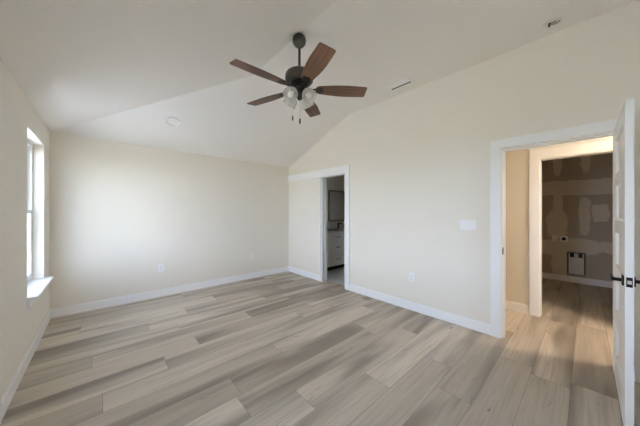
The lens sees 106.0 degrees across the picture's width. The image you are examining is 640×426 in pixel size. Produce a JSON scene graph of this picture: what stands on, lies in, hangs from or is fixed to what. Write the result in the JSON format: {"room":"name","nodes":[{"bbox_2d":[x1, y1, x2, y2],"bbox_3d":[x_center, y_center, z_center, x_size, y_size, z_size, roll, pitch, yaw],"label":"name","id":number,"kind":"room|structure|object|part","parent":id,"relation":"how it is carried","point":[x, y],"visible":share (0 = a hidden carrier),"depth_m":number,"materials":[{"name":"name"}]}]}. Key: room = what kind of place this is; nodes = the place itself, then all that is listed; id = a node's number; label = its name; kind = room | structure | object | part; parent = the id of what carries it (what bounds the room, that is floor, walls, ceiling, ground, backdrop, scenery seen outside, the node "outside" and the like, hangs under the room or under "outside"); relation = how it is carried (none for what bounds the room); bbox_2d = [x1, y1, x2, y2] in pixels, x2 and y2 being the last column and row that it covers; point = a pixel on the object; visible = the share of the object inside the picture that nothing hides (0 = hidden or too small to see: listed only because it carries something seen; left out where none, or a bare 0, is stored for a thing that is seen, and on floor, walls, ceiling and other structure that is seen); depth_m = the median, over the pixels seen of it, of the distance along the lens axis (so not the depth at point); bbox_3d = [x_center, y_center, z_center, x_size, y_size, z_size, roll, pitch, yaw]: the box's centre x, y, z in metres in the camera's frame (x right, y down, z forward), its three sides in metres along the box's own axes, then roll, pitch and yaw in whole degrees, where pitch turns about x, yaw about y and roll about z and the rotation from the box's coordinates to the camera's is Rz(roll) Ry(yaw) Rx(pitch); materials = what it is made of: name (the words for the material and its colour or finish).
{"room":"empty bedroom","nodes":[
{"label":"empty bedroom","id":0,"kind":"room"},
{"bbox_2d":[0,57,49,399],"bbox_3d":[-1.438,0.195,0.736,0.140,2.450,6.500,0,0,-42],"label":"wall","id":1,"kind":"structure","parent":0,"point":[20,122],"depth_m":1.95,"materials":[{"name":"white paint"}]},
{"bbox_2d":[0,309,50,422],"bbox_3d":[-1.387,1.312,0.795,0.014,0.115,6.240,0,0,-42],"label":"baseboard","id":2,"kind":"structure","parent":1,"relation":"attached to","point":[5,401],"depth_m":1.97,"materials":[{"name":"white paint"}]},
{"bbox_2d":[26,139,53,309],"bbox_3d":[-2.953,0.048,2.471,0.207,1.645,0.936,0,0,-42],"label":"window","id":3,"kind":"structure","parent":1,"relation":"in","point":[35,287],"depth_m":2.68,"materials":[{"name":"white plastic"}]},
{"bbox_3d":[-3.020,-0.356,2.410,0.020,0.748,0.756,0,0,-42],"label":"sash","id":4,"kind":"part","parent":3,"relation":"part of","materials":[{"name":"white plastic"}]},
{"bbox_3d":[-3.002,0.351,2.426,0.022,0.748,0.756,0,0,-42],"label":"sash","id":5,"kind":"part","parent":3,"relation":"part of","materials":[{"name":"white plastic"}]},
{"bbox_3d":[-3.011,-0.003,2.418,0.050,1.545,0.846,0,0,-42],"label":"frame","id":6,"kind":"part","parent":3,"relation":"part of","materials":[{"name":"white plastic"}]},
{"bbox_3d":[-2.934,0.780,2.488,0.157,0.024,0.936,0,0,-42],"label":"sill","id":7,"kind":"part","parent":3,"relation":"part of","materials":[{"name":"white paint"}]},
{"bbox_2d":[50,132,288,308],"bbox_3d":[-2.147,0.195,4.395,3.713,2.450,0.120,0,0,-42],"label":"wall","id":8,"kind":"structure","parent":0,"point":[119,211],"depth_m":3.84,"materials":[{"name":"white paint"}]},
{"bbox_2d":[158,264,163,271],"bbox_3d":[-2.583,0.910,3.913,0.076,0.120,0.010,0,0,-42],"label":"wall outlet","id":9,"kind":"object","parent":8,"relation":"attached to","point":[160,266],"visible":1,"depth_m":3.91,"materials":[{"name":"white plastic"}]},
{"bbox_2d":[51,266,287,317],"bbox_3d":[-2.102,1.312,4.345,3.685,0.115,0.014,0,0,-42],"label":"baseboard","id":10,"kind":"structure","parent":8,"relation":"attached to","point":[67,310],"depth_m":3.84,"materials":[{"name":"white paint"}]},
{"bbox_2d":[0,0,636,167],"bbox_3d":[-0.020,-1.415,2.041,3.993,0.870,6.495,0,0,-42],"label":"ceiling","id":11,"kind":"structure","parent":0,"point":[108,70],"depth_m":2.30,"materials":[{"name":"white paint"}]},
{"bbox_2d":[165,117,179,125],"bbox_3d":[-2.093,-1.282,3.424,0.190,0.077,0.181,0,0,-42],"label":"recessed light","id":12,"kind":"object","parent":11,"relation":"in","point":[172,121],"visible":1,"depth_m":3.42,"materials":[{"name":"white plastic"}]},
{"bbox_2d":[230,33,366,123],"bbox_3d":[-0.234,-1.274,2.309,1.228,0.879,1.283,0,0,-42],"label":"ceiling fan","id":13,"kind":"object","parent":11,"relation":"hanging from","point":[299,78],"visible":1,"depth_m":2.27,"materials":[{"name":"brown wood"}]},
{"bbox_3d":[-0.509,-1.190,2.065,0.492,0.006,0.152,0,12,-41],"label":"blade","id":14,"kind":"part","parent":13,"relation":"part of","materials":[{"name":"brown wood"}]},
{"bbox_3d":[-0.554,-1.190,2.546,0.492,0.006,0.152,0,12,31],"label":"blade","id":15,"kind":"part","parent":13,"relation":"part of","materials":[{"name":"brown wood"}]},
{"bbox_3d":[-0.301,-1.093,2.405,0.142,0.139,0.140,0,0,-42],"label":"lamp shade","id":16,"kind":"part","parent":13,"relation":"part of","materials":[{"name":"white glass"}]},
{"bbox_3d":[-0.269,-1.093,2.236,0.140,0.139,0.142,0,0,-42],"label":"lamp shade","id":17,"kind":"part","parent":13,"relation":"part of","materials":[{"name":"white glass"}]},
{"bbox_3d":[-0.265,-1.104,2.245,0.076,0.079,0.057,0,0,-42],"label":"bulb","id":18,"kind":"part","parent":13,"relation":"part of","materials":[{"name":"white glass"}]},
{"bbox_3d":[-0.131,-1.093,2.438,0.140,0.139,0.142,0,0,-42],"label":"lamp shade","id":19,"kind":"part","parent":13,"relation":"part of","materials":[{"name":"white glass"}]},
{"bbox_3d":[-0.109,-1.104,2.272,0.057,0.079,0.076,0,0,-42],"label":"bulb","id":20,"kind":"part","parent":13,"relation":"part of","materials":[{"name":"white glass"}]},
{"bbox_3d":[-0.099,-1.093,2.268,0.142,0.139,0.140,0,0,-42],"label":"lamp shade","id":21,"kind":"part","parent":13,"relation":"part of","materials":[{"name":"white glass"}]},
{"bbox_3d":[-0.110,-1.190,2.738,0.152,0.006,0.492,-12,-3,12],"label":"blade","id":22,"kind":"part","parent":13,"relation":"part of","materials":[{"name":"brown wood"}]},
{"bbox_3d":[-0.038,-1.190,1.959,0.152,0.006,0.492,13,-5,-23],"label":"blade","id":23,"kind":"part","parent":13,"relation":"part of","materials":[{"name":"brown wood"}]},
{"bbox_3d":[0.209,-1.190,2.375,0.492,0.006,0.152,0,-12,-5],"label":"blade","id":24,"kind":"part","parent":13,"relation":"part of","materials":[{"name":"brown wood"}]},
{"bbox_2d":[385,77,413,91],"bbox_3d":[1.061,-1.706,3.229,0.170,0.010,0.330,0,0,-42],"label":"ceiling vent","id":25,"kind":"object","parent":11,"relation":"in","point":[406,81],"visible":1,"depth_m":3.22,"materials":[{"name":"white plastic"}]},
{"bbox_2d":[543,16,560,27],"bbox_3d":[2.085,-1.690,2.167,0.120,0.043,0.120,0,0,-42],"label":"detector base","id":26,"kind":"object","parent":11,"relation":"attached to","point":[554,20],"visible":1,"depth_m":2.15,"materials":[{"name":"white paint"}]},
{"bbox_2d":[0,267,639,425],"bbox_3d":[1.820,1.400,2.749,7.433,0.060,7.840,0,0,-42],"label":"floor","id":27,"kind":"structure","parent":0,"point":[287,348],"depth_m":2.16,"materials":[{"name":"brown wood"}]},
{"bbox_2d":[327,224,343,270],"bbox_3d":[0.511,0.858,6.139,1.434,1.025,0.573,0,0,-42],"label":"bathroom vanity","id":28,"kind":"object","parent":27,"relation":"on","point":[335,237],"visible":0.46,"depth_m":5.71,"materials":[{"name":"white paint"}]},
{"bbox_3d":[0.419,0.590,5.730,0.695,0.210,0.020,0,0,-42],"label":"drawer","id":29,"kind":"part","parent":28,"relation":"part of","materials":[{"name":"white paint"}]},
{"bbox_3d":[0.419,0.830,5.730,0.695,0.250,0.020,0,0,-42],"label":"drawer","id":30,"kind":"part","parent":28,"relation":"part of","materials":[{"name":"white paint"}]},
{"bbox_3d":[0.419,1.110,5.730,0.695,0.290,0.020,0,0,-42],"label":"drawer","id":31,"kind":"part","parent":28,"relation":"part of","materials":[{"name":"white paint"}]},
{"bbox_2d":[327,228,343,232],"bbox_3d":[0.505,0.458,6.146,1.434,0.035,0.554,0,0,-42],"label":"countertop","id":32,"kind":"structure","parent":28,"relation":"on","point":[328,230],"depth_m":5.73,"materials":[{"name":"stone"}]},
{"bbox_2d":[327,176,343,224],"bbox_3d":[1.067,0.175,5.681,2.500,2.490,2.200,0,0,-42],"label":"wall","id":33,"kind":"structure","parent":0,"point":[334,183],"depth_m":6.41,"materials":[{"name":"white paint"}]},
{"bbox_2d":[327,224,343,228],"bbox_3d":[0.325,0.393,6.345,1.430,0.095,0.019,0,0,-42],"label":"backsplash","id":34,"kind":"structure","parent":33,"relation":"attached to","point":[328,226],"depth_m":6.39,"materials":[{"name":"stone"}]},
{"bbox_2d":[328,190,343,220],"bbox_3d":[0.448,-0.165,6.455,0.600,0.810,0.021,0,0,-42],"label":"wall mirror","id":35,"kind":"object","parent":33,"relation":"attached to","point":[335,198],"visible":0.91,"depth_m":6.42,"materials":[{"name":"black mirror"}]},
{"bbox_2d":[289,0,639,367],"bbox_3d":[1.877,-0.230,2.815,0.140,3.300,7.860,0,0,-42],"label":"wall","id":36,"kind":"structure","parent":0,"point":[418,158],"depth_m":2.97,"materials":[{"name":"white paint"}]},
{"bbox_2d":[288,164,349,289],"bbox_3d":[-0.061,0.269,4.939,0.168,2.202,1.870,0,0,-42],"label":"door frame","id":37,"kind":"structure","parent":36,"relation":"attached to","point":[343,170],"depth_m":4.75,"materials":[{"name":"white paint"}]},
{"bbox_2d":[409,272,414,281],"bbox_3d":[1.280,0.910,3.363,0.010,0.120,0.076,0,0,-42],"label":"wall outlet","id":38,"kind":"object","parent":36,"relation":"attached to","point":[411,275],"visible":1,"depth_m":3.35,"materials":[{"name":"white plastic"}]},
{"bbox_2d":[288,266,639,382],"bbox_3d":[1.362,1.312,3.270,0.014,0.115,6.226,0,0,-42],"label":"baseboard","id":39,"kind":"structure","parent":36,"relation":"attached to","point":[462,321],"depth_m":3.24,"materials":[{"name":"white paint"}]},
{"bbox_2d":[460,220,475,229],"bbox_3d":[1.744,0.155,2.849,0.012,0.116,0.165,0,0,-42],"label":"light switch","id":40,"kind":"object","parent":36,"relation":"attached to","point":[464,224],"visible":1,"depth_m":2.84,"materials":[{"name":"white plastic"}]},
{"bbox_2d":[490,119,617,371],"bbox_3d":[2.277,0.295,2.372,0.180,2.150,0.968,0,0,-42],"label":"door frame","id":41,"kind":"structure","parent":36,"relation":"attached to","point":[498,148],"depth_m":2.60,"materials":[{"name":"white paint"}]},
{"bbox_2d":[610,97,639,425],"bbox_3d":[2.180,0.337,1.736,0.852,2.050,0.139,0,0,-42],"label":"door","id":42,"kind":"structure","parent":36,"relation":"in","point":[624,279],"depth_m":1.48,"materials":[{"name":"white paint"}]},
{"bbox_3d":[2.181,-0.440,1.737,0.600,0.267,0.035,0,0,-42],"label":"panel","id":43,"kind":"part","parent":42,"relation":"part of","materials":[{"name":"white paint"}]},
{"bbox_3d":[2.181,-0.072,1.737,0.600,0.267,0.035,0,0,-42],"label":"panel","id":44,"kind":"part","parent":42,"relation":"part of","materials":[{"name":"white paint"}]},
{"bbox_3d":[2.181,0.294,1.737,0.600,0.267,0.035,0,0,-42],"label":"panel","id":45,"kind":"part","parent":42,"relation":"part of","materials":[{"name":"white paint"}]},
{"bbox_3d":[2.181,0.661,1.737,0.600,0.267,0.035,0,0,-42],"label":"panel","id":46,"kind":"part","parent":42,"relation":"part of","materials":[{"name":"white paint"}]},
{"bbox_3d":[2.181,1.028,1.737,0.600,0.267,0.035,0,0,-42],"label":"panel","id":47,"kind":"part","parent":42,"relation":"part of","materials":[{"name":"white paint"}]},
{"bbox_3d":[1.891,0.427,1.529,0.060,0.060,0.045,0,0,-42],"label":"lever handle","id":48,"kind":"part","parent":42,"relation":"part of","materials":[{"name":"black metal"}]},
{"bbox_3d":[1.873,0.427,1.459,0.004,0.060,0.025,0,0,-42],"label":"latch plate","id":49,"kind":"part","parent":42,"relation":"part of","materials":[{"name":"black metal"}]},
{"bbox_3d":[1.945,0.427,1.469,0.060,0.060,0.045,0,0,-42],"label":"lever handle","id":50,"kind":"part","parent":42,"relation":"part of","materials":[{"name":"black metal"}]},
{"bbox_2d":[505,149,600,304],"bbox_3d":[3.433,0.150,2.630,0.120,2.440,5.300,0,0,-42],"label":"wall","id":51,"kind":"structure","parent":0,"point":[517,161],"depth_m":3.32,"materials":[{"name":"beige paint"}]},
{"bbox_2d":[505,300,528,313],"bbox_3d":[3.383,1.312,2.585,0.014,0.115,5.300,0,0,-42],"label":"baseboard","id":52,"kind":"structure","parent":51,"relation":"attached to","point":[518,307],"depth_m":3.31,"materials":[{"name":"white paint"}]},
{"bbox_2d":[528,136,612,316],"bbox_3d":[3.215,0.260,2.847,0.152,2.220,1.134,0,0,-42],"label":"door frame","id":53,"kind":"structure","parent":51,"relation":"attached to","point":[588,147],"depth_m":3.16,"materials":[{"name":"white paint"}]},
{"bbox_2d":[542,153,612,281],"bbox_3d":[5.325,0.175,4.339,0.100,2.490,5.500,0,0,-42],"label":"wall","id":54,"kind":"structure","parent":0,"point":[577,192],"depth_m":4.62,"materials":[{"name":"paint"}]},
{"bbox_2d":[552,235,556,240],"bbox_3d":[4.757,0.530,4.885,0.010,0.120,0.076,0,0,-42],"label":"wall outlet","id":55,"kind":"object","parent":54,"relation":"attached to","point":[554,237],"visible":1,"depth_m":4.88,"materials":[{"name":"white plastic"}]},
{"bbox_2d":[560,236,567,241],"bbox_3d":[4.843,0.535,4.787,0.014,0.116,0.116,0,0,-42],"label":"dryer outlet","id":56,"kind":"object","parent":54,"relation":"attached to","point":[562,238],"visible":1,"depth_m":4.78,"materials":[{"name":"white plastic"}]},
{"bbox_2d":[567,252,585,277],"bbox_3d":[4.957,1.017,4.663,0.020,0.470,0.250,0,0,-42],"label":"dryer vent box","id":57,"kind":"object","parent":54,"relation":"attached to","point":[576,262],"visible":1,"depth_m":4.66,"materials":[{"name":"metal"}]},
{"bbox_2d":[542,272,612,287],"bbox_3d":[5.450,1.312,4.116,0.014,0.115,4.600,0,0,-42],"label":"baseboard","id":58,"kind":"structure","parent":54,"relation":"attached to","point":[601,283],"depth_m":4.63,"materials":[{"name":"white paint"}]}
]}

